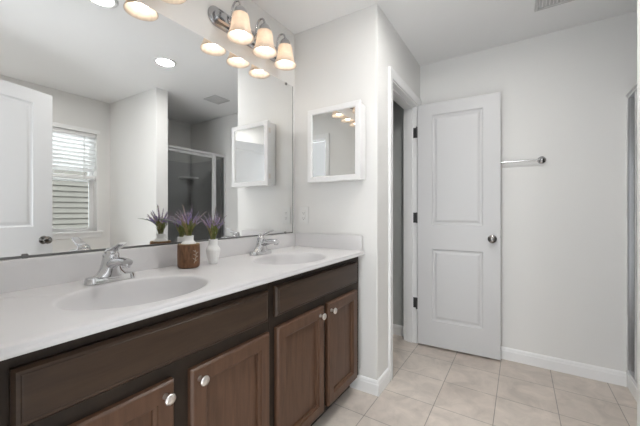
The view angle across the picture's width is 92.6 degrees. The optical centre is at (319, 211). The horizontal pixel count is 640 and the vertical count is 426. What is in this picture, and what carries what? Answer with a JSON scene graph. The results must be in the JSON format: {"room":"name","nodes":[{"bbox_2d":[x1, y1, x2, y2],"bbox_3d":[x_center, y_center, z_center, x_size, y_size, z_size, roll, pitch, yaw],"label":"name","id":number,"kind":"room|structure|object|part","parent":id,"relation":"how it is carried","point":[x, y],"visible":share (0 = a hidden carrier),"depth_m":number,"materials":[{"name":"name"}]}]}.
{"room":"bathroom","nodes":[
{"label":"bathroom","id":0,"kind":"room"},
{"bbox_2d":[0,0,294,260],"bbox_3d":[-0.723,-0.079,1.528,0.120,2.440,1.780,0,0,33],"label":"wall","id":1,"kind":"structure","parent":0,"point":[191,14],"depth_m":1.74,"materials":[{"name":"white paint"}]},
{"bbox_2d":[0,0,292,259],"bbox_3d":[-0.629,-0.376,1.551,0.011,1.062,1.581,0,0,33],"label":"wall mirror","id":2,"kind":"object","parent":1,"relation":"attached to","point":[117,117],"visible":1,"depth_m":1.27,"materials":[{"name":"silver mirror"}]},
{"bbox_2d":[0,233,294,293],"bbox_3d":[-0.630,0.207,1.540,0.020,0.106,1.656,0,0,33],"label":"backsplash","id":3,"kind":"structure","parent":1,"relation":"attached to","point":[35,272],"depth_m":1.15,"materials":[{"name":"stone"}]},
{"bbox_2d":[162,0,185,3],"bbox_3d":[-0.771,-1.046,1.169,0.191,0.216,0.614,0,0,33],"label":"vanity light","id":4,"kind":"object","parent":1,"relation":"attached to","point":[166,1],"visible":1,"depth_m":1.38,"materials":[{"name":"white glass"}]},
{"bbox_2d":[208,0,295,70],"bbox_3d":[-0.346,-1.046,1.819,0.191,0.216,0.614,0,0,33],"label":"vanity light","id":5,"kind":"object","parent":1,"relation":"attached to","point":[238,30],"visible":1,"depth_m":1.75,"materials":[{"name":"white glass"}]},
{"bbox_3d":[-0.465,-1.098,1.674,0.099,0.114,0.030,0,0,33],"label":"arm","id":6,"kind":"part","parent":5,"relation":"part of","materials":[{"name":"silver metal"}]},
{"bbox_3d":[-0.428,-1.002,1.650,0.144,0.127,0.144,0,0,33],"label":"lamp shade","id":7,"kind":"part","parent":5,"relation":"part of","materials":[{"name":"white glass"}]},
{"bbox_3d":[-0.428,-0.998,1.650,0.060,0.103,0.060,0,0,33],"label":"light bulb","id":8,"kind":"part","parent":5,"relation":"part of","materials":[{"name":"white glass"}]},
{"bbox_3d":[-0.362,-1.098,1.831,0.099,0.114,0.030,0,0,33],"label":"arm","id":9,"kind":"part","parent":5,"relation":"part of","materials":[{"name":"silver metal"}]},
{"bbox_3d":[-0.326,-1.002,1.807,0.144,0.127,0.144,0,0,33],"label":"lamp shade","id":10,"kind":"part","parent":5,"relation":"part of","materials":[{"name":"white glass"}]},
{"bbox_3d":[-0.326,-0.998,1.807,0.060,0.103,0.060,0,0,33],"label":"light bulb","id":11,"kind":"part","parent":5,"relation":"part of","materials":[{"name":"white glass"}]},
{"bbox_3d":[-0.260,-1.098,1.987,0.099,0.114,0.030,0,0,33],"label":"arm","id":12,"kind":"part","parent":5,"relation":"part of","materials":[{"name":"silver metal"}]},
{"bbox_3d":[-0.224,-1.002,1.963,0.144,0.127,0.144,0,0,33],"label":"lamp shade","id":13,"kind":"part","parent":5,"relation":"part of","materials":[{"name":"white glass"}]},
{"bbox_3d":[-0.224,-0.998,1.963,0.060,0.103,0.060,0,0,33],"label":"light bulb","id":14,"kind":"part","parent":5,"relation":"part of","materials":[{"name":"white glass"}]},
{"bbox_2d":[295,4,382,379],"bbox_3d":[-0.347,-0.079,2.417,1.737,2.440,0.120,0,0,33],"label":"wall","id":15,"kind":"structure","parent":0,"point":[339,60],"depth_m":1.98,"materials":[{"name":"white paint"}]},
{"bbox_2d":[300,207,307,223],"bbox_3d":[-0.116,0.026,2.189,0.076,0.124,0.009,0,0,33],"label":"wall outlet","id":16,"kind":"object","parent":15,"relation":"attached to","point":[303,210],"visible":1,"depth_m":2.19,"materials":[{"name":"white plastic"}]},
{"bbox_2d":[302,211,305,219],"bbox_3d":[-0.117,0.026,2.187,0.033,0.068,0.004,0,0,33],"label":"receptacle","id":17,"kind":"object","parent":16,"relation":"attached to","point":[303,212],"depth_m":2.18,"materials":[{"name":"grey plastic"}]},
{"bbox_2d":[308,100,365,182],"bbox_3d":[0.105,-0.436,1.990,0.390,0.482,0.099,0,0,33],"label":"medicine cabinet","id":18,"kind":"object","parent":15,"relation":"attached to","point":[336,133],"visible":1,"depth_m":1.94,"materials":[{"name":"white paint"}]},
{"bbox_3d":[0.082,-0.436,1.954,0.314,0.408,0.002,0,0,33],"label":"mirror pane","id":19,"kind":"part","parent":18,"relation":"part of","materials":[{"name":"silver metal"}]},
{"bbox_2d":[350,368,389,396],"bbox_3d":[0.332,1.095,2.021,0.195,0.092,0.202,0,0,33],"label":"baseboard","id":20,"kind":"structure","parent":15,"relation":"attached to","point":[362,383],"depth_m":1.94,"materials":[{"name":"white paint"}]},
{"bbox_2d":[383,12,419,372],"bbox_3d":[0.603,-0.079,2.393,0.120,2.440,0.878,0,0,33],"label":"wall","id":21,"kind":"structure","parent":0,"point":[396,54],"depth_m":2.05,"materials":[{"name":"white paint"}]},
{"bbox_2d":[388,66,420,380],"bbox_3d":[0.630,0.079,2.418,0.137,2.124,0.766,0,0,33],"label":"door frame","id":22,"kind":"structure","parent":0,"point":[400,97],"depth_m":2.66,"materials":[{"name":"white paint"}]},
{"bbox_2d":[252,0,636,65],"bbox_3d":[0.354,-1.349,1.422,4.000,0.100,3.020,0,0,33],"label":"ceiling","id":23,"kind":"structure","parent":0,"point":[433,31],"depth_m":2.04,"materials":[{"name":"white paint"}]},
{"bbox_2d":[534,0,573,11],"bbox_3d":[1.417,-1.294,1.833,0.210,0.010,0.210,0,0,33],"label":"ceiling vent","id":24,"kind":"object","parent":23,"relation":"in","point":[537,5],"visible":1,"depth_m":1.90,"materials":[{"name":"white metal"}]},
{"bbox_2d":[413,92,500,359],"bbox_3d":[1.090,0.108,2.490,0.657,2.030,0.161,0,0,30],"label":"door","id":25,"kind":"structure","parent":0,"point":[458,216],"depth_m":2.45,"materials":[{"name":"white paint"}]},
{"bbox_3d":[1.302,0.208,2.314,0.062,0.062,0.064,0,0,30],"label":"knob","id":26,"kind":"part","parent":25,"relation":"part of","materials":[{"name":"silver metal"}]},
{"bbox_2d":[312,334,636,425],"bbox_3d":[0.354,1.201,1.422,4.000,0.120,3.020,0,0,33],"label":"floor","id":27,"kind":"structure","parent":0,"point":[429,385],"depth_m":1.88,"materials":[{"name":"beige tile"}]},
{"bbox_2d":[0,283,268,425],"bbox_3d":[-0.628,0.711,1.040,0.571,0.861,0.818,0,0,33],"label":"vanity cabinet","id":28,"kind":"object","parent":27,"relation":"on","point":[206,363],"visible":0.98,"depth_m":0.85,"materials":[{"name":"brown wood"}]},
{"bbox_3d":[-0.525,0.759,0.755,0.024,0.541,0.342,0,0,33],"label":"door","id":29,"kind":"part","parent":28,"relation":"part of","materials":[{"name":"brown wood"}]},
{"bbox_3d":[-0.425,0.523,0.858,0.032,0.032,0.032,0,0,33],"label":"knob","id":30,"kind":"part","parent":28,"relation":"part of","materials":[{"name":"silver metal"}]},
{"bbox_2d":[0,232,364,360],"bbox_3d":[-0.405,0.272,1.392,0.559,0.243,1.656,0,0,33],"label":"countertop","id":31,"kind":"structure","parent":28,"relation":"on","point":[45,301],"depth_m":1.09,"materials":[{"name":"stone"}]},
{"bbox_2d":[84,242,134,285],"bbox_3d":[-0.728,0.181,1.097,0.160,0.147,0.162,0,0,33],"label":"faucet","id":32,"kind":"object","parent":31,"relation":"on","point":[111,269],"visible":1,"depth_m":1.09,"materials":[{"name":"silver metal"}]},
{"bbox_3d":[-0.769,0.242,1.124,0.052,0.024,0.162,0,0,33],"label":"deck plate","id":33,"kind":"part","parent":32,"relation":"part of","materials":[{"name":"silver metal"}]},
{"bbox_3d":[-0.737,0.130,1.103,0.110,0.045,0.045,0,0,33],"label":"lever handle","id":34,"kind":"part","parent":32,"relation":"part of","materials":[{"name":"silver metal"}]},
{"bbox_3d":[-0.715,0.186,1.088,0.128,0.052,0.045,0,0,33],"label":"spout","id":35,"kind":"part","parent":32,"relation":"part of","materials":[{"name":"silver metal"}]},
{"bbox_2d":[49,275,210,310],"bbox_3d":[-0.589,0.323,1.006,0.380,0.141,0.460,0,0,33],"label":"sink basin","id":36,"kind":"object","parent":31,"relation":"in","point":[139,292],"depth_m":1.10,"materials":[{"name":"white ceramic"}]},
{"bbox_2d":[177,235,199,268],"bbox_3d":[-0.596,0.180,1.389,0.098,0.144,0.096,0,0,33],"label":"wooden vase","id":37,"kind":"object","parent":31,"relation":"on","point":[188,251],"visible":0.98,"depth_m":1.35,"materials":[{"name":"brown wood"}]},
{"bbox_2d":[161,204,205,235],"bbox_3d":[-0.607,0.062,1.373,0.109,0.196,0.217,0,0,33],"label":"bunch","id":38,"kind":"object","parent":37,"relation":"in","point":[188,228],"visible":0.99,"depth_m":1.38,"materials":[{"name":"purple plant"}]},
{"bbox_2d":[206,239,219,263],"bbox_3d":[-0.518,0.192,1.484,0.067,0.118,0.069,0,0,33],"label":"ceramic vase","id":39,"kind":"object","parent":31,"relation":"on","point":[213,250],"visible":0.97,"depth_m":1.46,"materials":[{"name":"white ceramic"}]},
{"bbox_2d":[198,209,226,238],"bbox_3d":[-0.521,0.082,1.485,0.105,0.205,0.135,0,0,-4],"label":"bunch","id":40,"kind":"object","parent":39,"relation":"in","point":[212,229],"visible":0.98,"depth_m":1.48,"materials":[{"name":"purple plant"}]},
{"bbox_2d":[249,230,278,255],"bbox_3d":[-0.305,0.176,1.769,0.160,0.147,0.162,0,0,33],"label":"faucet","id":41,"kind":"object","parent":31,"relation":"on","point":[260,248],"visible":1,"depth_m":1.76,"materials":[{"name":"silver metal"}]},
{"bbox_3d":[-0.347,0.237,1.796,0.052,0.024,0.162,0,0,33],"label":"deck plate","id":42,"kind":"part","parent":41,"relation":"part of","materials":[{"name":"silver metal"}]},
{"bbox_3d":[-0.315,0.125,1.775,0.110,0.045,0.045,0,0,33],"label":"lever handle","id":43,"kind":"part","parent":41,"relation":"part of","materials":[{"name":"silver metal"}]},
{"bbox_3d":[-0.292,0.181,1.761,0.128,0.052,0.045,0,0,33],"label":"spout","id":44,"kind":"part","parent":41,"relation":"part of","materials":[{"name":"silver metal"}]},
{"bbox_2d":[251,252,327,264],"bbox_3d":[-0.159,0.318,1.664,0.380,0.141,0.460,0,0,33],"label":"sink basin","id":45,"kind":"object","parent":31,"relation":"in","point":[276,258],"depth_m":1.82,"materials":[{"name":"white ceramic"}]},
{"bbox_3d":[-0.363,0.523,0.952,0.032,0.032,0.032,0,0,33],"label":"knob","id":46,"kind":"part","parent":28,"relation":"part of","materials":[{"name":"silver metal"}]},
{"bbox_3d":[-0.305,0.759,1.091,0.024,0.541,0.351,0,0,33],"label":"door","id":47,"kind":"part","parent":28,"relation":"part of","materials":[{"name":"brown wood"}]},
{"bbox_2d":[268,257,357,425],"bbox_3d":[-0.175,0.711,1.733,0.571,0.861,0.834,0,0,33],"label":"vanity cabinet","id":48,"kind":"object","parent":27,"relation":"on","point":[313,314],"visible":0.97,"depth_m":1.50,"materials":[{"name":"brown wood"}]},
{"bbox_3d":[-0.084,0.757,1.431,0.024,0.545,0.361,0,0,33],"label":"door","id":49,"kind":"part","parent":48,"relation":"part of","materials":[{"name":"brown wood"}]},
{"bbox_3d":[0.019,0.374,1.588,0.024,0.128,0.752,0,0,33],"label":"drawer","id":50,"kind":"part","parent":48,"relation":"part of","materials":[{"name":"brown wood"}]},
{"bbox_3d":[0.014,0.523,1.530,0.032,0.032,0.032,0,0,33],"label":"knob","id":51,"kind":"part","parent":48,"relation":"part of","materials":[{"name":"silver metal"}]},
{"bbox_3d":[0.073,0.523,1.620,0.032,0.032,0.032,0,0,33],"label":"knob","id":52,"kind":"part","parent":48,"relation":"part of","materials":[{"name":"silver metal"}]},
{"bbox_3d":[0.131,0.757,1.759,0.024,0.545,0.340,0,0,33],"label":"door","id":53,"kind":"part","parent":48,"relation":"part of","materials":[{"name":"brown wood"}]},
{"bbox_2d":[625,84,636,401],"bbox_3d":[1.791,0.189,1.598,0.094,1.905,0.910,0,0,33],"label":"shower enclosure","id":54,"kind":"object","parent":27,"relation":"on","point":[631,96],"visible":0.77,"depth_m":1.97,"materials":[{"name":"silver metal"}]},
{"bbox_3d":[1.772,-0.749,1.610,0.048,0.030,0.910,0,0,33],"label":"header rail","id":55,"kind":"part","parent":54,"relation":"part of","materials":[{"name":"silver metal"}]},
{"bbox_3d":[1.772,1.041,1.610,0.036,0.030,0.910,0,0,33],"label":"rail","id":56,"kind":"part","parent":54,"relation":"part of","materials":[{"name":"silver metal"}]},
{"bbox_3d":[1.972,0.146,1.915,0.006,1.760,0.125,0,0,33],"label":"fixed pane","id":57,"kind":"part","parent":54,"relation":"part of","materials":[{"name":"clear glass"}]},
{"bbox_3d":[1.925,0.146,1.844,0.032,1.760,0.045,0,0,33],"label":"post","id":58,"kind":"part","parent":54,"relation":"part of","materials":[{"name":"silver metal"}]},
{"bbox_2d":[393,11,636,372],"bbox_3d":[1.147,-0.079,2.635,4.000,2.440,0.122,0,0,33],"label":"wall","id":59,"kind":"structure","parent":0,"point":[564,101],"depth_m":2.19,"materials":[{"name":"white paint"}]},
{"bbox_2d":[393,324,403,336],"bbox_3d":[0.175,1.095,3.189,1.467,0.092,0.014,0,0,33],"label":"baseboard","id":60,"kind":"structure","parent":59,"relation":"attached to","point":[397,329],"depth_m":2.82,"materials":[{"name":"white paint"}]},
{"bbox_2d":[501,156,545,163],"bbox_3d":[1.366,-0.379,2.385,0.644,0.054,0.055,0,0,33],"label":"towel bar","id":61,"kind":"object","parent":59,"relation":"attached to","point":[540,160],"visible":0.46,"depth_m":2.25,"materials":[{"name":"silver metal"}]},
{"bbox_3d":[1.358,-0.379,2.374,0.610,0.013,0.013,0,0,33],"label":"rail","id":62,"kind":"part","parent":61,"relation":"part of","materials":[{"name":"silver metal"}]},
{"bbox_3d":[1.613,-0.379,2.224,0.054,0.054,0.055,0,0,33],"label":"mount post","id":63,"kind":"part","parent":61,"relation":"part of","materials":[{"name":"silver metal"}]},
{"bbox_2d":[501,346,626,386],"bbox_3d":[1.445,1.095,2.359,1.327,0.092,0.014,0,0,33],"label":"baseboard","id":64,"kind":"structure","parent":59,"relation":"attached to","point":[607,375],"depth_m":2.16,"materials":[{"name":"white paint"}]},
{"bbox_2d":[637,0,639,425],"bbox_3d":[1.724,-0.079,0.998,0.943,2.440,0.167,0,0,33],"label":"wall partition","id":65,"kind":"structure","parent":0,"point":[638,1],"depth_m":1.31,"materials":[{"name":"white paint"}]}
]}

